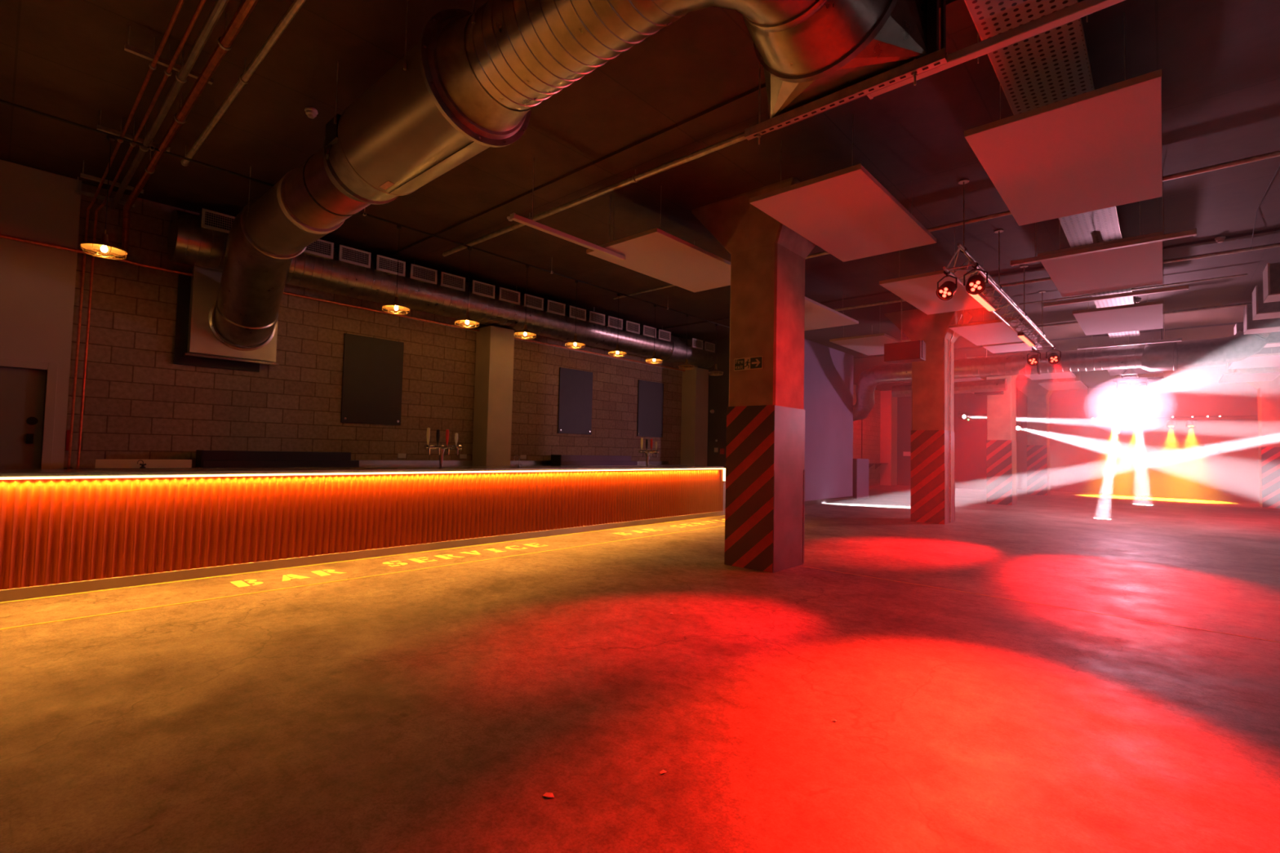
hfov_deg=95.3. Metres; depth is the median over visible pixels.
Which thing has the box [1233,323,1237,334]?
grille
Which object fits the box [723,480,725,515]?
panel
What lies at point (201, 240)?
duct
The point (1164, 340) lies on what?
acoustic panel
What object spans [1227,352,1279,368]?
acoustic panel
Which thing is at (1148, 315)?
acoustic panel
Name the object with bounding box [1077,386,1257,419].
bar
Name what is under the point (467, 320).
pendant lamp
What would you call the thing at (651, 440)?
tap
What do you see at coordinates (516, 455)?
tap
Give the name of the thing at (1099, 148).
acoustic panel
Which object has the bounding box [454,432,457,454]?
tap
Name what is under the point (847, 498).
baseboard
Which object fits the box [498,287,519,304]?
grille
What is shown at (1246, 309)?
grille
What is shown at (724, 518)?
floor lettering
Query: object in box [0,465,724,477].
countertop
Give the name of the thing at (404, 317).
conduit pipe
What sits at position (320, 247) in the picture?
grille
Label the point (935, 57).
cable tray
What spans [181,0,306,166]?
conduit pipe
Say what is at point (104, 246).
pendant lamp
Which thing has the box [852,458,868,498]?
cabinet
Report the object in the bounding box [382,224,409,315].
pendant lamp
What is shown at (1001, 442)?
concrete column
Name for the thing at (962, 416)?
head
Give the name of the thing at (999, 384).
duct
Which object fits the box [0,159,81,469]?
wall
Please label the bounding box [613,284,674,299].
conduit pipe
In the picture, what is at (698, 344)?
grille
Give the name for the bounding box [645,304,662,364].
pendant lamp
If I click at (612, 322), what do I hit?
grille
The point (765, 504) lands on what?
concrete column
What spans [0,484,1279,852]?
floor
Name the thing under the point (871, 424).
wall
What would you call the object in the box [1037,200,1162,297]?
acoustic panel
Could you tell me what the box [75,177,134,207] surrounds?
bracket
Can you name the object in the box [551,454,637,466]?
shelf
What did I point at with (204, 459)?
shelf
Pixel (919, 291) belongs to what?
acoustic panel
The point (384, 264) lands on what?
grille
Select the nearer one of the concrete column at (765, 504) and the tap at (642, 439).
the concrete column at (765, 504)
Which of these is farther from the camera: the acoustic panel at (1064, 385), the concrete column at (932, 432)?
the acoustic panel at (1064, 385)
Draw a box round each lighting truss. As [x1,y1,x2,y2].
[942,178,1054,350]
[1119,335,1141,386]
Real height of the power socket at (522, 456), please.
0.085 m
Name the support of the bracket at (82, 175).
attached to the ceiling
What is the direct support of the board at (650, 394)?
attached to the wall at (140, 404)
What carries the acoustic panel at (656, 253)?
hanging from the ceiling
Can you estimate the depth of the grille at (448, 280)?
10.73 m
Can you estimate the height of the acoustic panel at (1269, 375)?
0.728 m
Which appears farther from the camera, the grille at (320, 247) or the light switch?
the light switch
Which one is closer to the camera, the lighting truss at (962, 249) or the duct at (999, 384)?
the lighting truss at (962, 249)
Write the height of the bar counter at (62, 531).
1.135 m
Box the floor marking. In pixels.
[0,513,807,630]
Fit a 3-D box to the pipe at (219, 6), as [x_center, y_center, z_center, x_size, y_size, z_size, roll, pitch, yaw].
[-4.283,-3.076,5.315,7.400,0.288,0.080,-1,-3,42]
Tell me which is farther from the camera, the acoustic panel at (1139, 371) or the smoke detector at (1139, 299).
the acoustic panel at (1139, 371)
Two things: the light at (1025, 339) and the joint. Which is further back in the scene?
the light at (1025, 339)
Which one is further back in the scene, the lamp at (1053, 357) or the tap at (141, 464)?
the lamp at (1053, 357)
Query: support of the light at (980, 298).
hanging from the lighting truss at (962, 249)
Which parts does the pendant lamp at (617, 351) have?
lamp shade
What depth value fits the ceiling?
6.33 m
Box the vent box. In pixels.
[173,265,279,372]
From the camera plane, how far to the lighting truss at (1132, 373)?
14.80 m
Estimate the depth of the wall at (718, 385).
17.14 m
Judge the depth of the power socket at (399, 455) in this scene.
10.78 m
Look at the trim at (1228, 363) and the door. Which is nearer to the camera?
the door
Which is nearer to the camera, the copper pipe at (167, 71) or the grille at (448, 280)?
the copper pipe at (167, 71)
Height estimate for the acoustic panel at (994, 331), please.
0.728 m
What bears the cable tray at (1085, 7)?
hanging from the ceiling
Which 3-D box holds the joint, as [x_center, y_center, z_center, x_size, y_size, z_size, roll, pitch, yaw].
[5.104,1.770,4.908,8.000,0.002,0.012,-1,-3,42]
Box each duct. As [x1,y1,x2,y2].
[167,208,716,368]
[208,0,937,351]
[853,327,1271,421]
[891,378,1007,397]
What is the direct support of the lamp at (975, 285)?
hanging from the lighting truss at (962, 249)
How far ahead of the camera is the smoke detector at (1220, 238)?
8.59 m
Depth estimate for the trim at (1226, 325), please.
15.53 m
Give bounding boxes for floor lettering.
[230,569,346,587]
[382,542,548,566]
[613,528,663,535]
[669,518,724,528]
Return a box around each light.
[509,158,625,261]
[1010,169,1196,266]
[1018,335,1034,346]
[1043,240,1188,307]
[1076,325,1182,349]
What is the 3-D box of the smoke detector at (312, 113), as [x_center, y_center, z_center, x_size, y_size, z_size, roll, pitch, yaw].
[-3.297,-3.136,5.846,0.120,0.080,0.120,-1,-3,42]
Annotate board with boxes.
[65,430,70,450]
[340,333,404,425]
[557,367,592,435]
[636,379,663,437]
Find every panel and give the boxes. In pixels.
[94,458,191,467]
[586,200,730,292]
[749,114,937,262]
[804,291,858,330]
[829,311,902,355]
[879,228,1000,315]
[948,317,1036,345]
[953,377,985,382]
[964,12,1162,226]
[982,321,1042,353]
[1023,345,1075,380]
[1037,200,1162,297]
[1038,380,1087,391]
[1072,300,1163,335]
[1106,367,1163,375]
[1115,373,1163,386]
[1217,362,1279,382]
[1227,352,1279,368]
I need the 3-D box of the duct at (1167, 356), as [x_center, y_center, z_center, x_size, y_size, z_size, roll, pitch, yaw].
[9.285,-1.437,15.729,2.604,2.245,10.873,3,-3,-32]
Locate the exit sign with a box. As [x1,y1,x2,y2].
[733,355,763,371]
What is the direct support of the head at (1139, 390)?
hanging from the lighting truss at (1132, 373)
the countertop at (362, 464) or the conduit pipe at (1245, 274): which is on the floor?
the countertop at (362, 464)
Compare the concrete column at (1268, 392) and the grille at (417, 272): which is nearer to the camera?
the grille at (417, 272)
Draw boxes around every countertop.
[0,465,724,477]
[69,460,676,469]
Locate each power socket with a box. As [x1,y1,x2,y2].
[397,453,406,457]
[459,454,466,458]
[520,454,526,458]
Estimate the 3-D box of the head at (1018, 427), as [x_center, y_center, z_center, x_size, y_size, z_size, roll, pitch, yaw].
[17.025,-0.832,26.331,0.379,2.060,0.414,-1,-3,42]
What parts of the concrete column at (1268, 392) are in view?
striped panel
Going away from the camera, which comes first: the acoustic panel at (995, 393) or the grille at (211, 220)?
the grille at (211, 220)
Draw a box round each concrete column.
[691,177,815,573]
[884,308,973,524]
[966,352,1022,505]
[1015,378,1058,495]
[1233,366,1279,508]
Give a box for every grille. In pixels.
[200,208,235,233]
[302,239,333,258]
[338,244,371,268]
[376,254,405,276]
[410,263,437,284]
[440,271,465,291]
[471,280,495,298]
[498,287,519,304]
[524,293,543,310]
[546,299,565,315]
[568,305,586,320]
[589,311,604,325]
[608,315,622,329]
[626,320,639,333]
[643,324,656,337]
[658,328,671,342]
[692,337,702,349]
[704,341,715,352]
[884,342,919,360]
[974,391,1000,394]
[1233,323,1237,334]
[1243,303,1248,333]
[1252,285,1257,319]
[1262,262,1270,301]
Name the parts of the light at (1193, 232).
hanging chain, hanging chain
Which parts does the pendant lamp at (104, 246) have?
lamp shade, bulb, cord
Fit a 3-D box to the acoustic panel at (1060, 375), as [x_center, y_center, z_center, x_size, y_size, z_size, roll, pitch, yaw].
[12.536,-1.954,17.924,1.174,0.728,2.403,-1,-3,42]
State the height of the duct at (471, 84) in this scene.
1.968 m
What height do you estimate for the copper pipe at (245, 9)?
0.938 m
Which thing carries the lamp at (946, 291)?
hanging from the lighting truss at (962, 249)
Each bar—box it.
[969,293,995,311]
[1017,332,1035,346]
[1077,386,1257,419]
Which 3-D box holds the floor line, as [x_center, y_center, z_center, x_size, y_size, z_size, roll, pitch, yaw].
[-2.479,1.759,8.576,0.035,0.002,17.400,-1,-3,42]
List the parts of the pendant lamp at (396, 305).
lamp shade, cord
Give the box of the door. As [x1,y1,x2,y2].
[0,358,57,470]
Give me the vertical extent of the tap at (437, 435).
0.370 m
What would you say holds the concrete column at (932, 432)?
on the floor
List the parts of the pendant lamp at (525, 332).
lamp shade, cord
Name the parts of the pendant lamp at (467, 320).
lamp shade, cord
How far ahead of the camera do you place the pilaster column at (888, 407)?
29.58 m
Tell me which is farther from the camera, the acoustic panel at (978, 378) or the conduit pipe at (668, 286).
the acoustic panel at (978, 378)
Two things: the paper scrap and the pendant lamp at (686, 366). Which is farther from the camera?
the pendant lamp at (686, 366)
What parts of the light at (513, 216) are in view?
hanging chain, hanging chain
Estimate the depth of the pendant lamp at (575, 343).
10.57 m
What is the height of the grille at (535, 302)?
0.255 m
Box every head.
[957,393,966,419]
[1016,387,1022,431]
[1112,377,1129,398]
[1128,377,1149,395]
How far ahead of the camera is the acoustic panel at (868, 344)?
13.48 m
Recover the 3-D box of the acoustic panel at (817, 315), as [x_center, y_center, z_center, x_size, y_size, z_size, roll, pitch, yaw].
[3.071,-2.451,11.083,1.234,0.728,2.453,-1,-3,42]
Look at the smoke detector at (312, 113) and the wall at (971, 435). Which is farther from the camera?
the wall at (971, 435)
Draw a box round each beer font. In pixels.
[423,427,462,468]
[638,437,658,466]
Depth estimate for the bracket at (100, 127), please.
6.02 m
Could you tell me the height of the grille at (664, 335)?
0.255 m
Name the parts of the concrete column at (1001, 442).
striped panel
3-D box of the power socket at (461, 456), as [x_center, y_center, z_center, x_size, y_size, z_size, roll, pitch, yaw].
[-3.556,0.602,11.734,0.018,0.085,0.150,-1,-3,42]
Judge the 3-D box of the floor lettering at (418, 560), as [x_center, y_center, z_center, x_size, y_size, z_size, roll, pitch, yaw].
[-2.297,1.738,7.989,0.330,0.002,2.397,-1,-3,42]
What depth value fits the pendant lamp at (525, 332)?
9.74 m
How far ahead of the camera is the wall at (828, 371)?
17.95 m
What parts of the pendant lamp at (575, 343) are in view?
lamp shade, cord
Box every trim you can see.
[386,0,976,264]
[656,227,1279,332]
[853,322,1243,360]
[878,361,1231,385]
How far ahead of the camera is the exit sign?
7.49 m
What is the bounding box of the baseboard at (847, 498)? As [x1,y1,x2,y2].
[804,496,853,505]
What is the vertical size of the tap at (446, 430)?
0.380 m
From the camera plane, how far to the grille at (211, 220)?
8.05 m
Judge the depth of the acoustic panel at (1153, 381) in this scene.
18.91 m
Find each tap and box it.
[137,460,146,467]
[425,427,430,454]
[435,429,439,454]
[445,429,448,454]
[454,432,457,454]
[513,454,521,466]
[640,437,644,457]
[644,439,648,457]
[649,439,653,457]
[654,441,657,457]
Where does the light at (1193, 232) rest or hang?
hanging from the ceiling
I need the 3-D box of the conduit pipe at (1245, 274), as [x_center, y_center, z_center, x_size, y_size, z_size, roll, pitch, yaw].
[9.116,-2.567,11.031,3.300,0.027,0.028,-1,-3,42]
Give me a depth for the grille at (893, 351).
11.57 m
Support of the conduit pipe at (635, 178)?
attached to the ceiling
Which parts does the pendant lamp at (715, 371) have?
lamp shade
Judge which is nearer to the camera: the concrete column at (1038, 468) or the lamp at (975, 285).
the lamp at (975, 285)
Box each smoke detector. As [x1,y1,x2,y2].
[304,106,317,118]
[1133,297,1141,302]
[1214,235,1226,243]
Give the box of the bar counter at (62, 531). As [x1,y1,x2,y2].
[0,465,725,601]
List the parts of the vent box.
sill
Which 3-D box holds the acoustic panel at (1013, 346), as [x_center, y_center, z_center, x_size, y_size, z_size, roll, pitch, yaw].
[8.788,-2.212,13.751,1.034,0.728,1.133,-1,-3,42]
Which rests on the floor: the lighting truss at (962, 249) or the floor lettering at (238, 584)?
the floor lettering at (238, 584)
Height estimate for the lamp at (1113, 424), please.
0.475 m
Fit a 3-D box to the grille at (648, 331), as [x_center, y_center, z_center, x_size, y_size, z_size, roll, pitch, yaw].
[0.248,-2.412,14.836,0.014,0.255,0.490,-1,-3,42]
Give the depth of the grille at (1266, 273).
8.90 m
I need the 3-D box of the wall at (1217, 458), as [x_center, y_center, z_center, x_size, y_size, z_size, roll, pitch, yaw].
[22.887,0.600,24.752,23.000,4.798,0.200,-1,-3,42]
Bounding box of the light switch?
[902,451,910,456]
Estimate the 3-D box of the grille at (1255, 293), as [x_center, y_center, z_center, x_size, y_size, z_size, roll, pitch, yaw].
[10.658,-2.142,10.105,0.022,0.480,0.570,-1,-3,42]
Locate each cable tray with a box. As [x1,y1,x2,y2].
[744,0,946,144]
[866,0,1124,99]
[964,0,1139,337]
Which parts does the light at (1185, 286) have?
hanging chain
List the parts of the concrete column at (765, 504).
striped panel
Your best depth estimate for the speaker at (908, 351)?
11.57 m
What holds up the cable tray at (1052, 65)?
hanging from the ceiling
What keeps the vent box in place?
attached to the wall at (140, 404)
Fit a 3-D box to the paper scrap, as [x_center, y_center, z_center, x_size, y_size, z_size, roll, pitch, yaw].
[-0.379,1.542,2.438,0.049,0.008,0.031,0,-3,34]
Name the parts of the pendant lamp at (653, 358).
lamp shade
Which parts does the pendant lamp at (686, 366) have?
lamp shade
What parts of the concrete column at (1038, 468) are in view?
striped panel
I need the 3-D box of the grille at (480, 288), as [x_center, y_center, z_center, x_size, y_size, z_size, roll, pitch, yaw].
[-3.003,-2.636,11.216,0.014,0.255,0.490,-1,-3,42]
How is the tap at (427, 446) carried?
on the beer font at (441, 448)
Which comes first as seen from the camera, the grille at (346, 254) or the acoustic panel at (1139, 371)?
the grille at (346, 254)
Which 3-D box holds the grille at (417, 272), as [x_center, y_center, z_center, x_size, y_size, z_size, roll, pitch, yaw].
[-3.817,-2.693,10.310,0.014,0.255,0.490,-1,-3,42]
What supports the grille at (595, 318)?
attached to the duct at (201, 240)
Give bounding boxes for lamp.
[80,134,128,259]
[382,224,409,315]
[454,246,479,328]
[514,264,536,339]
[565,280,585,348]
[608,293,626,356]
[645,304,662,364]
[678,314,694,369]
[708,324,723,375]
[936,270,957,300]
[963,262,987,294]
[1026,347,1040,365]
[1045,345,1061,364]
[1108,417,1119,428]
[1164,416,1177,427]
[1184,415,1196,427]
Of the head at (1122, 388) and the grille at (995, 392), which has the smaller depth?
the head at (1122, 388)
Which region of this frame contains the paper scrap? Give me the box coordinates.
[542,792,554,797]
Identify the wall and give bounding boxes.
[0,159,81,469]
[63,182,697,469]
[697,337,729,468]
[803,338,853,501]
[853,384,880,485]
[897,392,986,489]
[1015,382,1259,501]
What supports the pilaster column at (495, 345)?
on the floor
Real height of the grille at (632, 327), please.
0.255 m
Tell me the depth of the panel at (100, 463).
7.68 m
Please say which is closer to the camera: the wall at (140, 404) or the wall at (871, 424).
the wall at (140, 404)
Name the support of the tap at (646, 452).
on the beer font at (646, 451)
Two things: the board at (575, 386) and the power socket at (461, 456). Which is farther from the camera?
the board at (575, 386)
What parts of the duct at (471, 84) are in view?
hanger rod, hanger rod, hanger rod, fan casing, hanger rod, square frame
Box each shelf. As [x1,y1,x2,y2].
[195,449,359,467]
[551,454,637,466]
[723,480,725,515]
[868,462,888,469]
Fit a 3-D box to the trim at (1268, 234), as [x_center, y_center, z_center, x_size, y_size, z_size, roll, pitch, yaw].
[7.976,-2.766,9.464,20.300,0.045,0.400,-1,-3,42]
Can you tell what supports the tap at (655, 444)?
on the beer font at (646, 451)
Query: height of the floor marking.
0.002 m
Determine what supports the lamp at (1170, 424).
hanging from the bar at (1088, 418)
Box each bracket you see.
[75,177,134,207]
[80,160,143,193]
[97,109,169,151]
[124,25,213,84]
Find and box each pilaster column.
[471,325,514,466]
[680,367,708,466]
[880,390,897,485]
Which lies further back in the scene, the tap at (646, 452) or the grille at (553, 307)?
the grille at (553, 307)
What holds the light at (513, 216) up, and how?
hanging from the ceiling
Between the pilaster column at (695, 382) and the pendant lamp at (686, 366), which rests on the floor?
the pilaster column at (695, 382)
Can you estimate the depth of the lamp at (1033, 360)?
11.77 m
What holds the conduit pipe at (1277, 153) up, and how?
attached to the ceiling
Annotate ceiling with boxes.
[0,0,1279,391]
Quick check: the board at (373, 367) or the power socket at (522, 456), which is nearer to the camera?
the board at (373, 367)
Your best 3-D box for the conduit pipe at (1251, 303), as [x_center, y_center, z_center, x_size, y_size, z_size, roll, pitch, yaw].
[9.969,-2.415,13.701,8.200,0.057,0.060,-1,-3,42]
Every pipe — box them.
[0,234,684,371]
[66,0,184,469]
[76,0,206,466]
[109,0,229,208]
[120,0,258,259]
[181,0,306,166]
[404,317,684,372]
[442,132,746,256]
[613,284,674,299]
[805,150,1279,258]
[833,242,1279,311]
[861,419,862,458]
[900,302,1252,342]
[1018,273,1247,304]
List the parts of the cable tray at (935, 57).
threaded rod, threaded rod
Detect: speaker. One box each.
[884,298,925,363]
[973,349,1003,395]
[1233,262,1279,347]
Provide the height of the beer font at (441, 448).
0.590 m
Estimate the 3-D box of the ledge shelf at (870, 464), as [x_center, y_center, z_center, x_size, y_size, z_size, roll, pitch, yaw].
[11.594,1.960,28.688,0.400,0.320,3.900,-1,-3,42]
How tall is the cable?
0.140 m
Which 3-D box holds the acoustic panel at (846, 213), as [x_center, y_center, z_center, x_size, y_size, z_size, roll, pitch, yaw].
[2.393,-2.654,6.631,1.174,0.728,2.413,-1,-3,42]
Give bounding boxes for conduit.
[0,99,729,328]
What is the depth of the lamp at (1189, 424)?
23.95 m
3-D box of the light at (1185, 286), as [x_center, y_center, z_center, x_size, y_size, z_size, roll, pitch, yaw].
[7.389,-2.401,9.148,1.764,0.802,0.080,-1,-3,42]
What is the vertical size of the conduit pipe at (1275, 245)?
0.053 m
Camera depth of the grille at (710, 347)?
16.81 m
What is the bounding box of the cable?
[1249,164,1279,248]
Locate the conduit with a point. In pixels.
(152, 148)
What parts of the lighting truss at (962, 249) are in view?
drop rod, drop rod, drop rod, drop rod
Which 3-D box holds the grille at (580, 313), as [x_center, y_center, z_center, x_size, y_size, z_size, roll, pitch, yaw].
[-1.388,-2.525,13.015,0.014,0.255,0.490,-1,-3,42]
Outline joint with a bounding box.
[805,566,1279,642]
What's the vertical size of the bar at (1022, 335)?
0.063 m
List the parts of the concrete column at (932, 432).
striped panel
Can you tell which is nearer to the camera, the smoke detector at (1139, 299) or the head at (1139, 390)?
the smoke detector at (1139, 299)
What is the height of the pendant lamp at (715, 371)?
1.231 m
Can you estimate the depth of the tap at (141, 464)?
7.60 m
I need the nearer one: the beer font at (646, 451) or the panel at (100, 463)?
the panel at (100, 463)
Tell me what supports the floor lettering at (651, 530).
on the floor
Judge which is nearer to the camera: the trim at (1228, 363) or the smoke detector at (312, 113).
the smoke detector at (312, 113)
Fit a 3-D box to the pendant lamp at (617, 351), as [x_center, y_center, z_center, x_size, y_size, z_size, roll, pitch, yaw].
[-0.426,-1.984,11.391,0.358,1.231,0.358,-1,-3,42]
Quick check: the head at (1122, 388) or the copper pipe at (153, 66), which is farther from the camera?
the head at (1122, 388)
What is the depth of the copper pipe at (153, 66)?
6.71 m
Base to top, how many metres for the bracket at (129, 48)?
0.208 m

